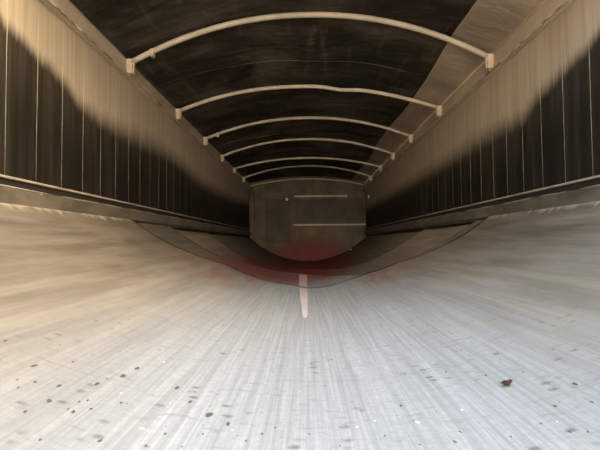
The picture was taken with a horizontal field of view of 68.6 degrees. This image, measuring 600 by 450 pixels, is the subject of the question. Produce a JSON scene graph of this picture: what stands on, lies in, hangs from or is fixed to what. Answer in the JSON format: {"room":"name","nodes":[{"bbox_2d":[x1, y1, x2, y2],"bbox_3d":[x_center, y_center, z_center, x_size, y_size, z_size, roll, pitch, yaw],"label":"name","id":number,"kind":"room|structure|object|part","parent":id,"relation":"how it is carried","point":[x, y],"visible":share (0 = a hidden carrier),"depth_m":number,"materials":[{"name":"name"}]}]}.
{"room":"road tunnel","nodes":[
{"label":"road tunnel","id":0,"kind":"room"},
{"bbox_2d":[0,0,249,236],"bbox_3d":[-1.081,-0.423,4.285,0.073,1.115,9.000,-1,-2,1],"label":"wall","id":1,"kind":"structure","parent":0,"point":[76,135],"depth_m":2.27,"materials":[{"name":"metal"}]},
{"bbox_2d":[40,0,250,189],"bbox_3d":[-1.079,-0.924,4.279,0.087,0.135,8.950,-1,-2,1],"label":"trim","id":2,"kind":"structure","parent":1,"relation":"attached to","point":[65,10],"depth_m":2.62,"materials":[{"name":"paint"}]},
{"bbox_2d":[242,165,371,182],"bbox_3d":[0.125,-0.903,7.729,2.274,0.304,0.048,-1,-2,1],"label":"bow","id":3,"kind":"object","parent":1,"relation":"attached to","point":[369,176],"visible":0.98,"depth_m":7.72,"materials":[{"name":"metal"}]},
{"bbox_2d":[220,138,394,162],"bbox_3d":[0.098,-0.984,5.751,2.274,0.314,0.048,-1,-2,1],"label":"bow","id":4,"kind":"object","parent":1,"relation":"attached to","point":[291,139],"visible":0.98,"depth_m":5.74,"materials":[{"name":"metal"}]},
{"bbox_2d":[233,157,381,173],"bbox_3d":[0.111,-0.917,6.729,2.274,0.254,0.048,-1,-2,1],"label":"bow","id":5,"kind":"object","parent":1,"relation":"attached to","point":[290,158],"visible":0.97,"depth_m":6.72,"materials":[{"name":"metal"}]},
{"bbox_2d":[203,116,412,145],"bbox_3d":[0.084,-1.024,4.782,2.274,0.318,0.048,-1,-2,1],"label":"bow","id":6,"kind":"object","parent":1,"relation":"attached to","point":[410,136],"visible":1,"depth_m":4.77,"materials":[{"name":"metal"}]},
{"bbox_2d":[175,84,441,120],"bbox_3d":[0.070,-1.056,3.773,2.274,0.304,0.048,-1,-2,1],"label":"bow","id":7,"kind":"object","parent":1,"relation":"attached to","point":[438,108],"visible":0.98,"depth_m":3.77,"materials":[{"name":"metal"}]},
{"bbox_2d":[126,12,493,75],"bbox_3d":[0.055,-1.138,2.745,2.274,0.390,0.048,-1,-2,1],"label":"bow","id":8,"kind":"object","parent":1,"relation":"attached to","point":[489,57],"visible":0.98,"depth_m":2.74,"materials":[{"name":"metal"}]},
{"bbox_2d":[69,0,545,182],"bbox_3d":[0.088,-1.108,5.176,2.330,0.276,7.260,-1,-2,1],"label":"ceiling","id":9,"kind":"structure","parent":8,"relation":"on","point":[334,52],"depth_m":3.23,"materials":[{"name":"brown fabric"}]},
{"bbox_2d":[249,176,365,260],"bbox_3d":[0.149,-0.128,8.700,2.307,1.715,0.120,-1,-2,1],"label":"wall","id":10,"kind":"structure","parent":0,"point":[321,217],"depth_m":8.70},
{"bbox_2d":[249,187,253,235],"bbox_3d":[-0.961,-0.272,8.686,0.090,0.970,0.090,-1,-2,1],"label":"trim","id":11,"kind":"structure","parent":10,"relation":"attached to","point":[251,188],"depth_m":8.69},
{"bbox_3d":[-0.948,-0.269,8.707,0.089,0.830,0.052,-1,-2,1],"label":"corner post","id":12,"kind":"part","parent":10,"relation":"part of","materials":[{"name":"metal"}]},
{"bbox_3d":[-0.709,-0.088,8.707,0.049,0.900,0.032,-1,-2,1],"label":"post","id":13,"kind":"part","parent":10,"relation":"part of","materials":[{"name":"metal"}]},
{"bbox_3d":[-0.583,-0.074,8.707,0.026,0.830,0.027,-1,-2,1],"label":"post","id":14,"kind":"part","parent":10,"relation":"part of","materials":[{"name":"metal"}]},
{"bbox_3d":[-0.437,-0.075,8.711,0.494,0.870,0.014,-1,-2,1],"label":"panel","id":15,"kind":"part","parent":10,"relation":"part of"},
{"bbox_3d":[-0.151,-0.083,8.694,0.055,0.919,0.042,-1,-2,1],"label":"post","id":16,"kind":"part","parent":10,"relation":"part of","materials":[{"name":"metal"}]},
{"bbox_3d":[0.579,-0.282,8.709,1.344,0.455,0.006,-1,-2,1],"label":"sunk panel","id":17,"kind":"part","parent":10,"relation":"part of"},
{"bbox_2d":[361,186,365,234],"bbox_3d":[1.248,-0.292,8.656,0.090,0.970,0.090,-1,-2,1],"label":"trim","id":18,"kind":"structure","parent":10,"relation":"attached to","point":[362,187],"depth_m":8.69,"materials":[{"name":"metal"}]},
{"bbox_3d":[1.280,-0.309,8.677,0.040,0.870,0.052,-1,-2,1],"label":"corner post","id":19,"kind":"part","parent":10,"relation":"part of","materials":[{"name":"metal"}]},
{"bbox_2d":[210,231,420,268],"bbox_3d":[0.088,0.310,4.225,2.362,0.510,8.970,-1,-2,1],"label":"floor","id":20,"kind":"structure","parent":0,"point":[370,247],"depth_m":6.37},
{"bbox_2d":[0,201,599,449],"bbox_3d":[0.052,0.150,1.628,2.287,0.488,3.768,-1,-2,1],"label":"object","id":21,"kind":"structure","parent":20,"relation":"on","point":[97,287],"depth_m":1.10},
{"bbox_2d":[299,274,307,316],"bbox_3d":[0.018,0.445,3.157,0.086,0.017,2.582,-1,-2,1],"label":"residue streak","id":22,"kind":"object","parent":21,"relation":"on","point":[302,278],"visible":0.99,"depth_m":2.65},
{"bbox_2d":[500,379,512,385],"bbox_3d":[0.398,0.302,0.847,0.020,0.012,0.022,-2,-3,38],"label":"dry leaf","id":23,"kind":"object","parent":21,"relation":"on","point":[505,382],"visible":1,"depth_m":0.84,"materials":[{"name":"brown plant"}]},
{"bbox_2d":[175,224,469,275],"bbox_3d":[0.084,0.272,3.892,2.293,0.481,3.400,-1,-2,1],"label":"sheet","id":24,"kind":"object","parent":20,"relation":"on","point":[427,239],"visible":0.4,"depth_m":4.24,"materials":[{"name":"grey metal"}]},
{"bbox_2d":[138,219,483,287],"bbox_3d":[0.075,0.232,3.317,2.286,0.484,2.648,-1,-2,1],"label":"sheet","id":25,"kind":"object","parent":24,"relation":"on","point":[167,233],"visible":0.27,"depth_m":3.59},
{"bbox_2d":[365,0,599,235],"bbox_3d":[1.246,-0.444,4.253,0.072,1.115,9.000,-1,-2,1],"label":"wall","id":26,"kind":"structure","parent":0,"point":[527,138],"depth_m":2.46,"materials":[{"name":"metal"}]},
{"bbox_2d":[364,0,575,188],"bbox_3d":[1.234,-0.945,4.248,0.087,0.135,8.950,-1,-2,1],"label":"trim","id":27,"kind":"structure","parent":26,"relation":"attached to","point":[549,10],"depth_m":2.65,"materials":[{"name":"paint"}]}
]}

